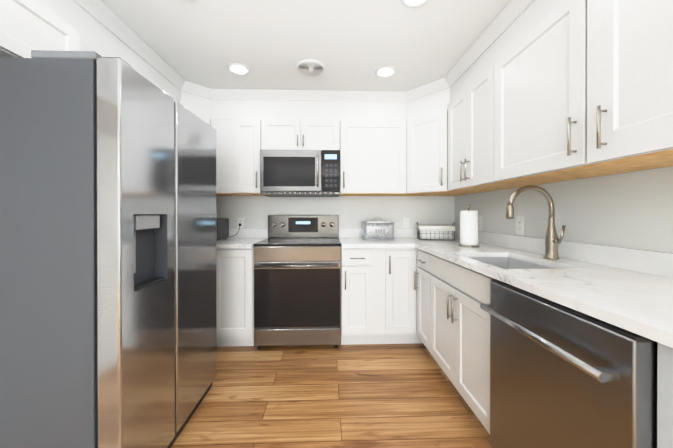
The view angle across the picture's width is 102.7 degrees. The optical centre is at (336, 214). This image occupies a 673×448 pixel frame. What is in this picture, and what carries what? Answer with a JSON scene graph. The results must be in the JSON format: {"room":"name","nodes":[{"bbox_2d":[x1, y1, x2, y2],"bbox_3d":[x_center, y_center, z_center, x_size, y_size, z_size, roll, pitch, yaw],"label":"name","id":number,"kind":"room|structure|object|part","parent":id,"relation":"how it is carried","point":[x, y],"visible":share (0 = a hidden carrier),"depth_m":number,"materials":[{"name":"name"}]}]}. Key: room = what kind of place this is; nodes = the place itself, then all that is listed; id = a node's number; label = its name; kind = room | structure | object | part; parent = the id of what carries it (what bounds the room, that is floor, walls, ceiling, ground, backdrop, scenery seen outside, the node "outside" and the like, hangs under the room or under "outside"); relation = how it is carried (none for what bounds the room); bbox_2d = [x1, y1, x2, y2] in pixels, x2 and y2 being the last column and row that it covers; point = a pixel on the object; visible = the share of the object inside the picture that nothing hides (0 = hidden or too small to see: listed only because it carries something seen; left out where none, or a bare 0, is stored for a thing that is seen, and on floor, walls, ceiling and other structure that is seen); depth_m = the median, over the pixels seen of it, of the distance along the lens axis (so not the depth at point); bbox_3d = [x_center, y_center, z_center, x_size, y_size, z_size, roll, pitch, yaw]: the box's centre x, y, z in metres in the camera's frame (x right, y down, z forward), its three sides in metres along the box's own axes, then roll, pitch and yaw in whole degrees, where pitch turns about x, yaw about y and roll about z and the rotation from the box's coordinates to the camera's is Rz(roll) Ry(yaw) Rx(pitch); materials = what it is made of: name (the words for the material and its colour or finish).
{"room":"kitchen","nodes":[
{"label":"kitchen","id":0,"kind":"room"},
{"bbox_2d":[100,0,510,91],"bbox_3d":[-0.118,-1.234,-0.331,3.295,0.100,6.780,0,0,-2],"label":"ceiling","id":1,"kind":"structure","parent":0,"point":[352,45],"depth_m":1.81,"materials":[{"name":"paint"}]},
{"bbox_2d":[227,63,249,75],"bbox_3d":[-0.800,-1.186,2.208,0.176,0.010,0.176,0,0,-2],"label":"recessed light","id":2,"kind":"object","parent":1,"relation":"in","point":[238,69],"visible":1,"depth_m":2.21,"materials":[{"name":"white plastic"}]},
{"bbox_2d":[37,0,561,120],"bbox_3d":[-0.118,-0.897,-0.330,3.089,0.570,6.574,0,0,-2],"label":"soffit","id":3,"kind":"structure","parent":1,"relation":"attached to","point":[95,35],"depth_m":2.40,"materials":[{"name":"white paint"}]},
{"bbox_2d":[73,0,534,101],"bbox_3d":[-0.107,-1.141,-0.489,2.385,0.079,6.244,0,0,-2],"label":"crown molding","id":4,"kind":"structure","parent":3,"relation":"attached to","point":[105,16],"depth_m":2.22,"materials":[{"name":"white wood"}]},
{"bbox_2d":[296,59,324,75],"bbox_3d":[-0.208,-1.179,2.177,0.232,0.024,0.232,0,0,-2],"label":"ceiling vent","id":5,"kind":"object","parent":1,"relation":"in","point":[310,67],"visible":1,"depth_m":2.16,"materials":[{"name":"white plastic"}]},
{"bbox_2d":[375,66,395,77],"bbox_3d":[0.410,-1.186,2.248,0.176,0.010,0.176,0,0,-2],"label":"recessed light","id":6,"kind":"object","parent":1,"relation":"in","point":[385,72],"visible":1,"depth_m":2.24,"materials":[{"name":"white plastic"}]},
{"bbox_2d":[401,0,429,7],"bbox_3d":[0.436,-1.183,1.453,0.176,0.010,0.176,0,0,-2],"label":"recessed light","id":7,"kind":"object","parent":1,"relation":"in","point":[412,3],"visible":1,"depth_m":1.51,"materials":[{"name":"white plastic"}]},
{"bbox_2d":[171,343,492,447],"bbox_3d":[-0.118,1.238,-0.323,3.295,0.100,6.780,0,0,-2],"label":"floor","id":8,"kind":"structure","parent":0,"point":[364,396],"depth_m":1.69,"materials":[{"name":"brown wood"}]},
{"bbox_2d":[0,50,216,447],"bbox_3d":[-1.244,0.289,1.415,0.860,1.787,0.875,0,0,-2],"label":"fridge","id":9,"kind":"object","parent":8,"relation":"on","point":[108,305],"visible":1,"depth_m":0.99,"materials":[{"name":"silver metal"}]},
{"bbox_3d":[-0.849,0.269,1.174,0.088,1.700,0.361,0,0,-2],"label":"door","id":10,"kind":"part","parent":9,"relation":"part of","materials":[{"name":"silver metal"}]},
{"bbox_2d":[216,248,253,346],"bbox_3d":[-1.243,0.733,2.595,1.028,0.891,0.663,0,0,-2],"label":"base cabinet","id":11,"kind":"object","parent":8,"relation":"on","point":[235,294],"visible":0.23,"depth_m":2.32,"materials":[{"name":"white wood"}]},
{"bbox_2d":[216,229,267,247],"bbox_3d":[-1.245,0.220,2.601,1.030,0.132,0.647,0,0,-2],"label":"countertop","id":12,"kind":"structure","parent":11,"relation":"on","point":[245,238],"depth_m":2.84,"materials":[{"name":"stone"}]},
{"bbox_2d":[216,218,240,240],"bbox_3d":[-1.249,0.145,2.693,0.451,0.215,0.446,0,0,-2],"label":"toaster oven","id":13,"kind":"object","parent":12,"relation":"on","point":[222,228],"visible":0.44,"depth_m":2.62,"materials":[{"name":"black metal"}]},
{"bbox_2d":[253,215,340,348],"bbox_3d":[-0.347,0.593,2.601,0.760,1.172,0.676,0,0,-2],"label":"range","id":14,"kind":"object","parent":8,"relation":"on","point":[297,278],"visible":1,"depth_m":2.33,"materials":[{"name":"silver metal"}]},
{"bbox_2d":[341,247,380,344],"bbox_3d":[0.198,0.733,2.660,0.330,0.892,0.627,0,0,-2],"label":"base cabinet","id":15,"kind":"object","parent":8,"relation":"on","point":[378,299],"depth_m":2.35,"materials":[{"name":"white wood"}]},
{"bbox_2d":[339,228,414,247],"bbox_3d":[0.348,0.220,2.654,0.630,0.132,0.647,0,0,-2],"label":"countertop","id":16,"kind":"structure","parent":15,"relation":"on","point":[348,237],"depth_m":2.63,"materials":[{"name":"stone"}]},
{"bbox_2d":[362,218,394,239],"bbox_3d":[0.423,0.142,2.763,0.312,0.221,0.202,0,0,-6],"label":"tin","id":17,"kind":"object","parent":16,"relation":"on","point":[381,229],"visible":1,"depth_m":2.67,"materials":[{"name":"silver metal"}]},
{"bbox_2d":[381,248,416,343],"bbox_3d":[0.524,0.733,2.671,0.323,0.892,0.627,0,0,-2],"label":"base cabinet","id":18,"kind":"object","parent":8,"relation":"on","point":[398,265],"depth_m":2.37,"materials":[{"name":"white wood"}]},
{"bbox_2d":[414,249,522,433],"bbox_3d":[1.018,0.736,1.826,0.677,0.891,1.136,0,0,-2],"label":"base cabinet","id":19,"kind":"object","parent":8,"relation":"on","point":[453,326],"visible":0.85,"depth_m":1.59,"materials":[{"name":"white wood"}]},
{"bbox_2d":[480,279,657,447],"bbox_3d":[1.016,0.740,0.958,0.724,0.888,0.590,0,0,-2],"label":"dishwasher","id":20,"kind":"object","parent":8,"relation":"on","point":[561,376],"visible":0.79,"depth_m":0.85,"materials":[{"name":"grey metal"}]},
{"bbox_2d":[657,343,672,447],"bbox_3d":[1.105,0.742,0.034,0.620,0.892,1.256,0,0,-2],"label":"base cabinet","id":21,"kind":"object","parent":8,"relation":"on","point":[665,396],"depth_m":0.63,"materials":[{"name":"white wood"}]},
{"bbox_2d":[411,228,672,347],"bbox_3d":[1.044,0.329,1.201,0.665,0.342,3.597,0,0,-2],"label":"countertop","id":22,"kind":"structure","parent":21,"relation":"on","point":[629,289],"depth_m":1.14,"materials":[{"name":"stone"}]},
{"bbox_2d":[417,222,454,239],"bbox_3d":[1.013,0.165,2.762,0.368,0.176,0.214,0,0,10],"label":"wire basket","id":23,"kind":"object","parent":22,"relation":"on","point":[442,232],"visible":1,"depth_m":2.67,"materials":[{"name":"metal"}]},
{"bbox_2d":[458,204,479,246],"bbox_3d":[1.063,0.086,2.163,0.156,0.337,0.156,0,0,-2],"label":"paper towel","id":24,"kind":"object","parent":22,"relation":"on","point":[468,228],"visible":1,"depth_m":2.11,"materials":[{"name":"white paper"}]},
{"bbox_2d":[505,185,565,258],"bbox_3d":[1.142,0.042,1.550,0.309,0.429,0.117,0,0,-2],"label":"faucet","id":25,"kind":"object","parent":22,"relation":"on","point":[552,240],"visible":1,"depth_m":1.56,"materials":[{"name":"silver metal"}]},
{"bbox_2d":[216,196,454,237],"bbox_3d":[-0.228,-0.009,3.011,3.295,2.372,0.100,0,0,-2],"label":"wall","id":26,"kind":"structure","parent":0,"point":[254,212],"depth_m":2.97,"materials":[{"name":"paint"}]},
{"bbox_2d":[198,116,221,195],"bbox_3d":[-1.490,-0.561,2.659,0.543,0.716,0.511,0,0,-2],"label":"upper cabinet","id":27,"kind":"object","parent":26,"relation":"attached to","point":[207,120],"visible":0.02,"depth_m":2.56,"materials":[{"name":"white wood"}]},
{"bbox_2d":[211,119,238,194],"bbox_3d":[-1.081,-0.565,2.757,0.276,0.710,0.343,0,0,-2],"label":"upper cabinet","id":28,"kind":"object","parent":26,"relation":"attached to","point":[227,131],"depth_m":2.60,"materials":[{"name":"white wood"}]},
{"bbox_2d":[237,218,243,227],"bbox_3d":[-1.043,0.091,2.929,0.072,0.116,0.009,0,0,-2],"label":"electrical outlet","id":29,"kind":"object","parent":26,"relation":"attached to","point":[240,220],"visible":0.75,"depth_m":2.93,"materials":[{"name":"white plastic"}]},
{"bbox_2d":[239,119,262,194],"bbox_3d":[-0.870,-0.565,2.764,0.266,0.710,0.343,0,0,-2],"label":"upper cabinet","id":30,"kind":"object","parent":26,"relation":"attached to","point":[250,131],"depth_m":2.60,"materials":[{"name":"white wood"}]},
{"bbox_2d":[263,120,342,150],"bbox_3d":[-0.353,-0.771,2.780,0.759,0.298,0.343,0,0,-2],"label":"upper cabinet","id":31,"kind":"object","parent":26,"relation":"attached to","point":[277,134],"depth_m":2.61,"materials":[{"name":"white wood"}]},
{"bbox_2d":[260,149,339,196],"bbox_3d":[-0.351,-0.404,2.727,0.756,0.424,0.451,0,0,-2],"label":"microwave","id":32,"kind":"object","parent":31,"relation":"attached to","point":[299,173],"visible":1,"depth_m":2.54,"materials":[{"name":"grey metal"}]},
{"bbox_2d":[340,121,406,195],"bbox_3d":[0.357,-0.565,2.804,0.654,0.710,0.343,0,0,-2],"label":"upper cabinet","id":33,"kind":"object","parent":26,"relation":"attached to","point":[372,158],"depth_m":2.64,"materials":[{"name":"white wood"}]},
{"bbox_2d":[403,217,409,227],"bbox_3d":[0.776,0.090,2.989,0.072,0.116,0.009,0,0,-2],"label":"electrical outlet","id":34,"kind":"object","parent":26,"relation":"attached to","point":[406,222],"visible":1,"depth_m":2.99,"materials":[{"name":"white plastic"}]},
{"bbox_2d":[400,110,481,195],"bbox_3d":[1.009,-0.561,2.677,0.638,0.716,0.639,0,0,-2],"label":"upper cabinet","id":35,"kind":"object","parent":26,"relation":"attached to","point":[427,155],"visible":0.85,"depth_m":2.50,"materials":[{"name":"white wood"}]},
{"bbox_2d":[454,166,672,252],"bbox_3d":[1.479,0.002,-0.275,0.100,2.372,6.580,0,0,-2],"label":"wall","id":36,"kind":"structure","parent":0,"point":[633,210],"depth_m":1.42,"materials":[{"name":"paint"}]},
{"bbox_2d":[478,216,481,230],"bbox_3d":[1.331,0.079,2.512,0.009,0.139,0.086,0,0,-2],"label":"electrical outlet","id":37,"kind":"object","parent":36,"relation":"attached to","point":[480,223],"visible":0.77,"depth_m":2.49,"materials":[{"name":"white plastic"}]},
{"bbox_2d":[448,72,539,191],"bbox_3d":[1.167,-0.585,1.999,0.366,0.757,0.727,0,0,-2],"label":"upper cabinet","id":38,"kind":"object","parent":36,"relation":"attached to","point":[465,111],"depth_m":2.02,"materials":[{"name":"white wood"}]},
{"bbox_2d":[516,216,524,234],"bbox_3d":[1.349,0.081,1.978,0.009,0.139,0.086,0,0,-2],"label":"electrical outlet","id":39,"kind":"object","parent":36,"relation":"attached to","point":[520,225],"visible":1,"depth_m":1.97,"materials":[{"name":"white plastic"}]},
{"bbox_2d":[484,0,626,183],"bbox_3d":[1.186,-0.583,1.438,0.366,0.757,0.672,0,0,-2],"label":"upper cabinet","id":40,"kind":"object","parent":36,"relation":"attached to","point":[524,87],"depth_m":1.42,"materials":[{"name":"white wood"}]},
{"bbox_2d":[564,0,672,171],"bbox_3d":[1.206,-0.581,0.820,0.366,0.757,0.713,0,0,-2],"label":"upper cabinet","id":41,"kind":"object","parent":36,"relation":"attached to","point":[564,90],"depth_m":0.99,"materials":[{"name":"white wood"}]},
{"bbox_3d":[-1.715,0.003,-0.380,0.100,2.372,6.580,0,0,-2],"label":"wall","id":42,"kind":"structure","parent":0,"visible":0},
{"bbox_2d":[0,0,78,57],"bbox_3d":[-1.485,-0.768,1.063,0.448,0.277,0.525,0,0,-2],"label":"upper cabinet","id":43,"kind":"object","parent":42,"relation":"attached to","point":[27,27],"visible":0.52,"depth_m":1.09,"materials":[{"name":"white wood"}]}
]}

